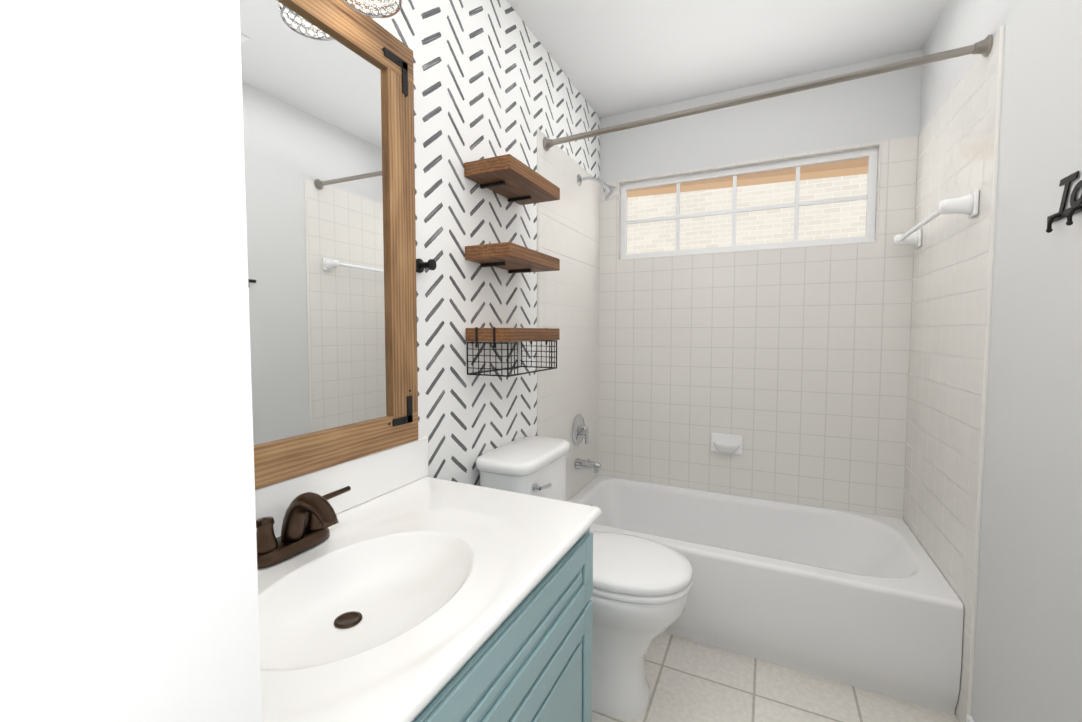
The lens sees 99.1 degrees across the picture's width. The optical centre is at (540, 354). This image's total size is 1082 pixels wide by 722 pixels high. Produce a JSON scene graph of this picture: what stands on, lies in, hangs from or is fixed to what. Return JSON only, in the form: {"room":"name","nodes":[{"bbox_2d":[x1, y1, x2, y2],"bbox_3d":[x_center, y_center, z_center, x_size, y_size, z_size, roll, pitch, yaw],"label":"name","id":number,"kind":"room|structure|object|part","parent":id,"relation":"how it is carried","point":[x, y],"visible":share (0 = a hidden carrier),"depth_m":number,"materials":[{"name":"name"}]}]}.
{"room":"bathroom","nodes":[
{"label":"bathroom","id":0,"kind":"room"},
{"bbox_2d":[0,0,261,721],"bbox_3d":[-0.106,-0.003,0.172,1.524,2.550,0.120,1,3,26],"label":"wall","id":1,"kind":"structure","parent":0,"point":[128,571],"depth_m":0.22,"materials":[{"name":"white paint"}]},
{"bbox_2d":[507,0,948,117],"bbox_3d":[0.214,-1.339,0.753,1.764,0.060,3.940,1,3,26],"label":"ceiling","id":2,"kind":"structure","parent":0,"point":[612,57],"depth_m":2.01,"materials":[{"name":"white paint"}]},
{"bbox_2d":[600,49,922,181],"bbox_3d":[1.061,-0.121,2.528,1.524,2.550,0.120,1,3,26],"label":"wall","id":3,"kind":"structure","parent":0,"point":[879,107],"depth_m":2.35,"materials":[{"name":"white paint"}]},
{"bbox_2d":[620,147,877,258],"bbox_3d":[1.047,-0.775,2.497,1.254,0.447,0.050,1,3,26],"label":"window unit","id":4,"kind":"structure","parent":3,"relation":"in","point":[829,199],"depth_m":2.45,"materials":[{"name":"white glass"}]},
{"bbox_2d":[598,136,917,518],"bbox_3d":[1.043,0.072,2.502,1.512,2.168,0.051,1,3,26],"label":"wall tile","id":5,"kind":"structure","parent":3,"relation":"attached to","point":[790,365],"depth_m":2.40,"materials":[{"name":"white tile"}]},
{"bbox_2d":[711,433,742,454],"bbox_3d":[0.995,0.485,2.480,0.160,0.104,0.065,1,3,26],"label":"soap dish","id":6,"kind":"object","parent":5,"relation":"attached to","point":[726,443],"visible":1,"depth_m":2.48,"materials":[{"name":"white ceramic"}]},
{"bbox_2d":[714,443,739,452],"bbox_3d":[0.993,0.505,2.477,0.132,0.050,0.055,1,3,26],"label":"tray","id":7,"kind":"object","parent":6,"relation":"on","point":[718,447],"depth_m":2.47,"materials":[{"name":"white ceramic"}]},
{"bbox_2d":[592,632,957,721],"bbox_3d":[0.214,1.268,0.884,1.764,0.060,3.940,1,3,26],"label":"floor","id":8,"kind":"structure","parent":0,"point":[688,680],"depth_m":1.62,"materials":[{"name":"tile"}]},
{"bbox_2d":[255,436,600,721],"bbox_3d":[-0.293,0.753,0.884,0.586,0.968,0.913,1,3,26],"label":"bathroom vanity","id":9,"kind":"object","parent":8,"relation":"on","point":[395,584],"visible":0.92,"depth_m":0.88,"materials":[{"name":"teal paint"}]},
{"bbox_2d":[256,486,350,568],"bbox_3d":[-0.457,0.330,0.901,0.160,0.124,0.275,1,3,26],"label":"faucet","id":10,"kind":"object","parent":9,"relation":"on","point":[312,534],"depth_m":0.90,"materials":[{"name":"brown metal"}]},
{"bbox_2d":[476,436,692,718],"bbox_3d":[0.151,0.779,1.628,0.722,0.842,0.485,1,3,26],"label":"toilet","id":11,"kind":"object","parent":8,"relation":"on","point":[642,586],"visible":0.58,"depth_m":1.54,"materials":[{"name":"white ceramic"}]},
{"bbox_3d":[-0.056,0.373,1.741,0.232,0.042,0.430,1,3,26],"label":"tank lid","id":12,"kind":"part","parent":11,"relation":"part of","materials":[{"name":"white ceramic"}]},
{"bbox_3d":[-0.056,0.567,1.751,0.210,0.347,0.406,1,3,26],"label":"tank","id":13,"kind":"part","parent":11,"relation":"part of","materials":[{"name":"white ceramic"}]},
{"bbox_3d":[0.006,0.458,1.604,0.029,0.031,0.090,1,3,26],"label":"lever","id":14,"kind":"part","parent":11,"relation":"part of","materials":[{"name":"silver metal"}]},
{"bbox_3d":[0.261,0.979,1.628,0.495,0.444,0.362,1,3,26],"label":"bowl","id":15,"kind":"part","parent":11,"relation":"part of","materials":[{"name":"white ceramic"}]},
{"bbox_3d":[0.286,0.710,1.602,0.461,0.042,0.374,1,3,26],"label":"lid","id":16,"kind":"part","parent":11,"relation":"part of","materials":[{"name":"white ceramic"}]},
{"bbox_3d":[0.286,0.745,1.604,0.461,0.024,0.368,1,3,26],"label":"seat","id":17,"kind":"part","parent":11,"relation":"part of","materials":[{"name":"white plastic"}]},
{"bbox_2d":[567,475,963,714],"bbox_3d":[0.861,0.974,2.178,1.508,0.398,0.768,1,3,26],"label":"bathtub","id":18,"kind":"object","parent":8,"relation":"on","point":[870,602],"visible":0.75,"depth_m":1.79,"materials":[{"name":"white ceramic"}]},
{"bbox_2d":[920,0,1081,721],"bbox_3d":[0.951,-0.017,0.454,0.120,2.550,3.940,1,3,26],"label":"wall","id":19,"kind":"structure","parent":0,"point":[1028,654],"depth_m":1.16,"materials":[{"name":"white paint"}]},
{"bbox_2d":[537,24,1004,715],"bbox_3d":[0.664,0.110,1.736,1.535,2.168,0.028,1,3,26],"label":"trim","id":20,"kind":"structure","parent":19,"relation":"attached to","point":[987,346],"depth_m":1.39,"materials":[{"name":"white"}]},
{"bbox_2d":[903,29,999,721],"bbox_3d":[1.527,0.108,1.770,0.006,2.168,0.832,1,3,26],"label":"wall tile","id":21,"kind":"structure","parent":19,"relation":"attached to","point":[951,252],"depth_m":1.64,"materials":[{"name":"white tile"}]},
{"bbox_2d":[893,189,978,247],"bbox_3d":[1.487,-0.499,1.773,0.094,0.080,0.670,1,3,26],"label":"towel rail","id":22,"kind":"object","parent":21,"relation":"attached to","point":[968,205],"visible":1,"depth_m":1.50,"materials":[{"name":"white ceramic"}]},
{"bbox_3d":[1.618,-0.512,2.048,0.084,0.072,0.054,1,3,26],"label":"post","id":23,"kind":"part","parent":22,"relation":"part of","materials":[{"name":"white ceramic"}]},
{"bbox_3d":[1.347,-0.485,1.502,0.084,0.072,0.054,1,3,26],"label":"post","id":24,"kind":"part","parent":22,"relation":"part of","materials":[{"name":"white ceramic"}]},
{"bbox_2d":[966,714,974,721],"bbox_3d":[0.965,1.202,0.697,0.014,0.090,1.659,1,3,26],"label":"baseboard","id":25,"kind":"structure","parent":19,"relation":"attached to","point":[969,718],"depth_m":1.43,"materials":[{"name":"white paint"}]},
{"bbox_2d":[1046,171,1081,232],"bbox_3d":[1.121,-0.333,0.947,0.024,0.117,0.340,1,3,26],"label":"hook rack","id":26,"kind":"object","parent":19,"relation":"attached to","point":[1074,208],"visible":1,"depth_m":1.02,"materials":[{"name":"black metal"}]},
{"bbox_3d":[-0.523,-0.053,1.182,0.120,2.550,3.940,1,3,26],"label":"wall","id":27,"kind":"structure","parent":0,"visible":0},
{"bbox_2d":[255,436,428,537],"bbox_3d":[-0.548,0.326,0.988,0.017,0.120,0.912,1,3,26],"label":"backsplash","id":28,"kind":"structure","parent":27,"relation":"attached to","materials":[{"name":"white stone"}]},
{"bbox_2d":[353,0,599,485],"bbox_3d":[-0.196,-0.079,1.705,0.001,2.549,2.469,1,3,26],"label":"wall","id":29,"kind":"structure","parent":27,"relation":"attached to","point":[491,78],"depth_m":1.60,"materials":[{"name":"paper"}]},
{"bbox_2d":[239,0,417,489],"bbox_3d":[-0.549,-0.282,0.946,0.026,1.098,0.836,1,3,26],"label":"mirror","id":30,"kind":"object","parent":29,"relation":"attached to","point":[328,110],"visible":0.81,"depth_m":1.07,"materials":[{"name":"brown wood"}]},
{"bbox_3d":[-0.551,-0.277,0.947,0.021,0.920,0.836,1,3,26],"label":"frame","id":31,"kind":"part","parent":30,"relation":"part of","materials":[{"name":"brown wood"}]},
{"bbox_2d":[342,0,401,17],"bbox_3d":[-0.496,-0.935,0.851,0.175,0.276,0.591,1,3,26],"label":"sconce","id":32,"kind":"object","parent":29,"relation":"attached to","point":[388,3],"visible":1,"depth_m":1.10,"materials":[{"name":"clear glass"}]},
{"bbox_2d":[416,258,435,272],"bbox_3d":[-0.336,-0.261,1.345,0.054,0.042,0.042,1,3,26],"label":"robe hook","id":33,"kind":"object","parent":29,"relation":"attached to","point":[421,265],"visible":0.96,"depth_m":1.34,"materials":[{"name":"black metal"}]},
{"bbox_2d":[464,154,559,376],"bbox_3d":[-0.092,-0.294,1.701,0.177,0.714,0.401,1,3,26],"label":"wall shelves","id":34,"kind":"object","parent":29,"relation":"attached to","point":[511,178],"visible":1,"depth_m":1.58,"materials":[{"name":"brown wood"}]},
{"bbox_2d":[539,130,599,500],"bbox_3d":[0.170,0.074,2.448,0.006,2.168,0.819,1,3,26],"label":"wall tile","id":35,"kind":"structure","parent":27,"relation":"attached to","point":[569,290],"depth_m":2.41,"materials":[{"name":"white tile"}]},
{"bbox_2d":[539,212,599,268],"bbox_3d":[0.170,-0.576,2.415,0.006,0.151,0.819,1,3,26],"label":"tile band","id":36,"kind":"object","parent":35,"relation":"attached to","point":[555,236],"visible":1,"depth_m":2.33,"materials":[{"name":"white tile"}]},
{"bbox_2d":[572,414,588,445],"bbox_3d":[0.230,0.411,2.506,0.064,0.172,0.172,1,3,26],"label":"shower valve","id":37,"kind":"object","parent":35,"relation":"attached to","point":[580,429],"visible":1,"depth_m":2.48,"materials":[{"name":"silver metal"}]},
{"bbox_2d":[574,458,600,472],"bbox_3d":[0.255,0.594,2.480,0.140,0.070,0.060,1,3,26],"label":"tub spout","id":38,"kind":"object","parent":35,"relation":"attached to","point":[593,466],"visible":0.98,"depth_m":2.46,"materials":[{"name":"silver metal"}]},
{"bbox_2d":[577,174,617,200],"bbox_3d":[0.298,-0.878,2.408,0.216,0.156,0.086,1,3,26],"label":"shower head","id":39,"kind":"object","parent":35,"relation":"attached to","point":[610,192],"visible":1,"depth_m":2.38},
{"bbox_2d":[543,34,992,150],"bbox_3d":[0.698,-0.951,1.752,1.510,0.090,0.060,1,3,26],"label":"shower curtain rod","id":40,"kind":"object","parent":35,"relation":"attached to","point":[983,47],"visible":0.98,"depth_m":1.64,"materials":[{"name":"silver metal"}]}
]}

